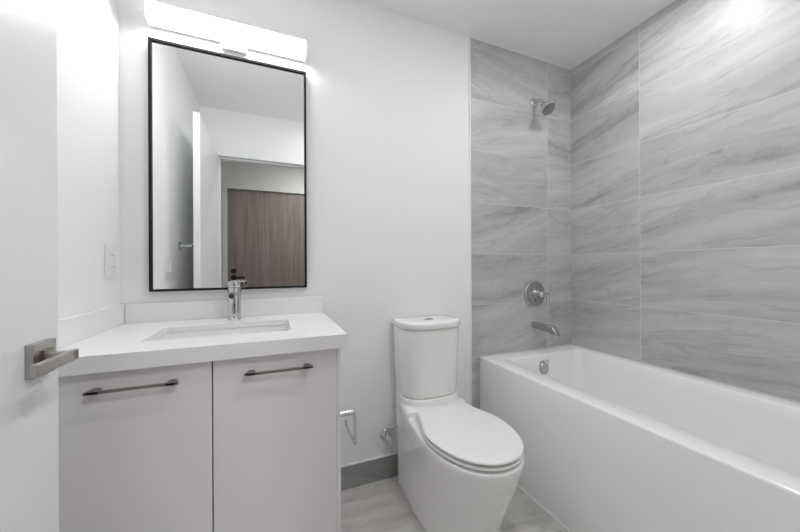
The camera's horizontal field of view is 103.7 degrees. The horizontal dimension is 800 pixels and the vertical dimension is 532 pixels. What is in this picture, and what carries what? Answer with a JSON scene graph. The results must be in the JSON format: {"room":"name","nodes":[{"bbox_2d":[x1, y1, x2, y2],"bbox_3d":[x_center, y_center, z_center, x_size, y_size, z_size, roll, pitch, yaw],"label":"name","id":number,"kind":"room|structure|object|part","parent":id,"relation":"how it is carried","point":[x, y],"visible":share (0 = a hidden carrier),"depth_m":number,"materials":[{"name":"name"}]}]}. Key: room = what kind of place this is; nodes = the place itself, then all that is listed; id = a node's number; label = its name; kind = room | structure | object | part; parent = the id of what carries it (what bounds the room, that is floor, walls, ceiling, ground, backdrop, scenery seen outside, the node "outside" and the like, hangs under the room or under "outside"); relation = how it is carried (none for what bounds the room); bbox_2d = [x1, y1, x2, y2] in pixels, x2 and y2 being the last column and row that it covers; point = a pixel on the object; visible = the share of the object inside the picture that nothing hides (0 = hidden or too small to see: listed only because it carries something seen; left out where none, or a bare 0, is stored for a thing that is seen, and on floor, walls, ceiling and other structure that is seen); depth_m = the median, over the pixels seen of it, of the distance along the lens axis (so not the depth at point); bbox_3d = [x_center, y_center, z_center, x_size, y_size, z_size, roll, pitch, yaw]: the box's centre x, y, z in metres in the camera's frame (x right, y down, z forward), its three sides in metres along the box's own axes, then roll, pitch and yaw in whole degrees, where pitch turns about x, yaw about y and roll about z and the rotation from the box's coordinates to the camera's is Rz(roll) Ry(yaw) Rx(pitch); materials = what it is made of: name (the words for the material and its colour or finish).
{"room":"bathroom","nodes":[
{"label":"bathroom","id":0,"kind":"room"},
{"bbox_2d":[57,0,119,318],"bbox_3d":[-0.836,-0.119,0.441,0.120,2.440,1.644,0,0,-22],"label":"wall","id":1,"kind":"structure","parent":0,"point":[88,133],"depth_m":1.01,"materials":[{"name":"white paint"}]},
{"bbox_2d":[104,244,116,278],"bbox_3d":[-1.056,-0.019,1.149,0.009,0.122,0.084,0,0,-22],"label":"power outlet","id":2,"kind":"object","parent":1,"relation":"attached to","point":[110,251],"visible":1,"depth_m":1.14,"materials":[{"name":"white plastic"}]},
{"bbox_2d":[119,0,469,464],"bbox_3d":[-0.418,-0.121,1.564,1.745,2.440,0.120,0,0,-22],"label":"wall","id":3,"kind":"structure","parent":0,"point":[388,216],"depth_m":1.60,"materials":[{"name":"white paint"}]},
{"bbox_2d":[144,0,305,61],"bbox_3d":[-0.713,-0.982,1.342,0.595,0.092,0.069,0,0,-22],"label":"vanity light","id":4,"kind":"object","parent":3,"relation":"attached to","point":[235,37],"visible":1,"depth_m":1.31,"materials":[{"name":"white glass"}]},
{"bbox_3d":[-0.721,-0.977,1.366,0.102,0.081,0.019,0,0,-22],"label":"mounting plate","id":5,"kind":"part","parent":4,"relation":"part of","materials":[{"name":"white metal"}]},
{"bbox_2d":[148,37,306,291],"bbox_3d":[-0.720,-0.406,1.364,0.602,1.009,0.020,0,0,-22],"label":"wall mirror","id":6,"kind":"object","parent":3,"relation":"attached to","point":[227,173],"visible":0.91,"depth_m":1.35,"materials":[{"name":"black metal"}]},
{"bbox_2d":[341,452,397,490],"bbox_3d":[0.018,1.041,1.669,0.857,0.113,0.011,0,0,-22],"label":"baseboard","id":7,"kind":"structure","parent":3,"relation":"attached to","point":[352,476],"depth_m":1.59,"materials":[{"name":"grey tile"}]},
{"bbox_2d":[380,425,396,445],"bbox_3d":[-0.055,0.859,1.606,0.075,0.099,0.074,0,0,-22],"label":"shutoff valve","id":8,"kind":"object","parent":3,"relation":"attached to","point":[385,435],"visible":1,"depth_m":1.60,"materials":[{"name":"silver metal"}]},
{"bbox_3d":[-0.048,0.876,1.575,0.022,0.044,0.012,0,0,-22],"label":"valve handle","id":9,"kind":"part","parent":8,"relation":"part of","materials":[{"name":"silver metal"}]},
{"bbox_2d":[469,36,471,405],"bbox_3d":[0.412,-0.124,1.834,0.006,2.440,0.009,0,0,-22],"label":"trim","id":10,"kind":"structure","parent":3,"relation":"attached to","point":[469,36],"depth_m":1.83,"materials":[{"name":"white"}]},
{"bbox_2d":[341,475,567,531],"bbox_3d":[0.334,1.146,0.981,2.684,0.100,1.764,0,0,-22],"label":"floor","id":11,"kind":"structure","parent":0,"point":[381,505],"depth_m":1.40,"materials":[{"name":"grey tile"}]},
{"bbox_2d":[58,348,340,531],"bbox_3d":[-0.635,0.681,1.113,0.753,0.838,0.547,0,0,-22],"label":"vanity cabinet","id":12,"kind":"object","parent":11,"relation":"on","point":[250,444],"visible":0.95,"depth_m":0.89,"materials":[{"name":"grey"}]},
{"bbox_3d":[-0.686,0.311,0.812,0.196,0.008,0.028,0,0,-22],"label":"handle","id":13,"kind":"part","parent":12,"relation":"part of","materials":[{"name":"silver metal"}]},
{"bbox_3d":[-0.713,0.635,0.825,0.384,0.732,0.018,0,0,-22],"label":"door","id":14,"kind":"part","parent":12,"relation":"part of","materials":[{"name":"white paint"}]},
{"bbox_2d":[58,296,347,376],"bbox_3d":[-0.629,0.202,1.119,0.772,0.120,0.543,0,0,-22],"label":"countertop","id":15,"kind":"structure","parent":12,"relation":"on","point":[118,337],"depth_m":0.99,"materials":[{"name":"white stone"}]},
{"bbox_2d":[153,324,289,340],"bbox_3d":[-0.611,0.319,1.107,0.460,0.160,0.289,0,0,-22],"label":"sink","id":16,"kind":"object","parent":15,"relation":"in","point":[282,327],"visible":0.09,"depth_m":1.21,"materials":[{"name":"white ceramic"}]},
{"bbox_2d":[227,281,244,319],"bbox_3d":[-0.667,0.140,1.274,0.067,0.158,0.127,0,0,-22],"label":"faucet","id":17,"kind":"object","parent":15,"relation":"on","point":[234,290],"visible":1,"depth_m":1.28,"materials":[{"name":"silver metal"}]},
{"bbox_3d":[-0.667,0.113,1.255,0.026,0.026,0.088,0,0,-22],"label":"spout","id":18,"kind":"part","parent":17,"relation":"part of","materials":[{"name":"silver metal"}]},
{"bbox_3d":[-0.687,0.073,1.305,0.053,0.024,0.053,0,0,-22],"label":"handle","id":19,"kind":"part","parent":17,"relation":"part of","materials":[{"name":"silver metal"}]},
{"bbox_3d":[-0.371,0.633,0.965,0.349,0.732,0.018,0,0,-22],"label":"door","id":20,"kind":"part","parent":12,"relation":"part of","materials":[{"name":"white paint"}]},
{"bbox_3d":[-0.361,0.309,0.945,0.192,0.008,0.028,0,0,-22],"label":"handle","id":21,"kind":"part","parent":12,"relation":"part of","materials":[{"name":"silver metal"}]},
{"bbox_3d":[-0.297,0.680,1.266,0.013,0.838,0.519,0,0,-22],"label":"panel","id":22,"kind":"part","parent":12,"relation":"part of","materials":[{"name":"white paint"}]},
{"bbox_2d":[341,409,356,444],"bbox_3d":[-0.261,0.655,1.341,0.114,0.162,0.198,0,0,-22],"label":"toilet paper holder","id":23,"kind":"object","parent":12,"relation":"attached to","point":[348,412],"visible":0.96,"depth_m":1.28,"materials":[{"name":"silver metal"}]},
{"bbox_3d":[-0.235,0.593,1.265,0.093,0.023,0.023,0,0,-22],"label":"post","id":24,"kind":"part","parent":23,"relation":"part of","materials":[{"name":"silver metal"}]},
{"bbox_2d":[392,315,523,531],"bbox_3d":[0.238,0.680,1.382,0.365,0.834,0.691,0,0,-22],"label":"toilet","id":25,"kind":"object","parent":11,"relation":"on","point":[460,465],"visible":1,"depth_m":1.29,"materials":[{"name":"white ceramic"}]},
{"bbox_3d":[0.146,0.468,1.604,0.316,0.330,0.204,0,0,-22],"label":"tank","id":26,"kind":"part","parent":25,"relation":"part of","materials":[{"name":"white ceramic"}]},
{"bbox_3d":[0.147,0.284,1.601,0.324,0.034,0.218,0,0,-22],"label":"tank lid","id":27,"kind":"part","parent":25,"relation":"part of","materials":[{"name":"white ceramic"}]},
{"bbox_3d":[0.240,0.865,1.378,0.365,0.462,0.683,0,0,-22],"label":"bowl","id":28,"kind":"part","parent":25,"relation":"part of","materials":[{"name":"white ceramic"}]},
{"bbox_3d":[0.280,0.685,1.280,0.360,0.010,0.464,0,0,-22],"label":"seat","id":29,"kind":"part","parent":25,"relation":"part of","materials":[{"name":"white plastic"}]},
{"bbox_3d":[0.280,0.664,1.280,0.362,0.014,0.466,0,0,-22],"label":"seat lid","id":30,"kind":"part","parent":25,"relation":"part of","materials":[{"name":"white plastic"}]},
{"bbox_2d":[479,344,799,531],"bbox_3d":[1.110,0.810,1.299,0.761,0.565,1.522,0,0,-22],"label":"bathtub","id":31,"kind":"object","parent":11,"relation":"on","point":[612,443],"visible":0.98,"depth_m":1.24,"materials":[{"name":"white ceramic"}]},
{"bbox_2d":[517,485,570,531],"bbox_3d":[0.756,1.091,1.153,0.006,0.006,1.523,0,0,-22],"label":"trim","id":32,"kind":"structure","parent":31,"relation":"attached to","point":[523,490],"depth_m":1.41,"materials":[{"name":"white"}]},
{"bbox_2d":[357,0,673,68],"bbox_3d":[0.178,-1.393,0.233,3.517,0.100,3.040,0,0,-22],"label":"ceiling","id":33,"kind":"structure","parent":0,"point":[564,33],"depth_m":1.72,"materials":[{"name":"white paint"}]},
{"bbox_2d":[470,38,571,408],"bbox_3d":[0.769,-0.126,2.049,0.819,2.440,0.120,0,0,-22],"label":"tiled wall","id":34,"kind":"structure","parent":0,"point":[521,156],"depth_m":1.97,"materials":[{"name":"grey tile"}]},
{"bbox_2d":[524,281,548,306],"bbox_3d":[0.877,0.176,1.988,0.170,0.170,0.075,0,0,-22],"label":"shower valve","id":35,"kind":"object","parent":34,"relation":"attached to","point":[534,292],"visible":1,"depth_m":2.00,"materials":[{"name":"grey metal"}]},
{"bbox_3d":[0.879,0.174,1.982,0.052,0.052,0.064,0,0,-22],"label":"valve stem","id":36,"kind":"part","parent":35,"relation":"part of","materials":[{"name":"silver metal"}]},
{"bbox_3d":[0.910,0.204,1.976,0.072,0.087,0.020,0,0,-22],"label":"lever","id":37,"kind":"part","parent":35,"relation":"part of","materials":[{"name":"silver metal"}]},
{"bbox_2d":[530,98,555,115],"bbox_3d":[0.888,-1.008,1.951,0.092,0.148,0.154,0,0,-22],"label":"shower","id":38,"kind":"object","parent":34,"relation":"attached to","point":[547,107],"visible":1,"depth_m":1.92,"materials":[{"name":"silver metal"}]},
{"bbox_3d":[0.874,-1.037,1.981,0.021,0.050,0.077,0,0,-22],"label":"shower arm","id":39,"kind":"part","parent":38,"relation":"part of","materials":[{"name":"silver metal"}]},
{"bbox_2d":[532,321,560,336],"bbox_3d":[0.898,0.385,1.938,0.045,0.065,0.182,0,0,-22],"label":"tub spout","id":40,"kind":"object","parent":34,"relation":"attached to","point":[553,330],"visible":1,"depth_m":1.91,"materials":[{"name":"grey metal"}]},
{"bbox_2d":[570,0,799,402],"bbox_3d":[1.492,-0.129,1.521,0.120,2.440,1.644,0,0,-22],"label":"wall","id":41,"kind":"structure","parent":0,"point":[685,127],"depth_m":1.52,"materials":[{"name":"grey tile"}]},
{"bbox_2d":[470,0,675,69],"bbox_3d":[1.075,-1.345,1.288,0.819,0.004,1.524,0,0,-22],"label":"trim","id":42,"kind":"structure","parent":41,"relation":"attached to","point":[674,0],"depth_m":1.91,"materials":[{"name":"white"}]},
{"bbox_3d":[0.694,-0.126,0.243,2.564,2.440,0.120,0,0,-22],"label":"wall","id":43,"kind":"structure","parent":0,"visible":0},
{"bbox_2d":[0,0,78,531],"bbox_3d":[-0.552,0.076,0.250,0.147,2.027,0.818,0,0,-22],"label":"door","id":44,"kind":"structure","parent":43,"relation":"in","point":[30,357],"depth_m":0.56,"materials":[{"name":"white paint"}]},
{"bbox_3d":[-0.661,0.168,0.578,0.013,0.062,0.061,0,0,-22],"label":"handle plate","id":45,"kind":"part","parent":44,"relation":"part of","materials":[{"name":"silver metal"}]},
{"bbox_3d":[-0.617,0.167,0.544,0.045,0.019,0.111,0,0,-22],"label":"lever","id":46,"kind":"part","parent":44,"relation":"part of","materials":[{"name":"silver metal"}]}
]}

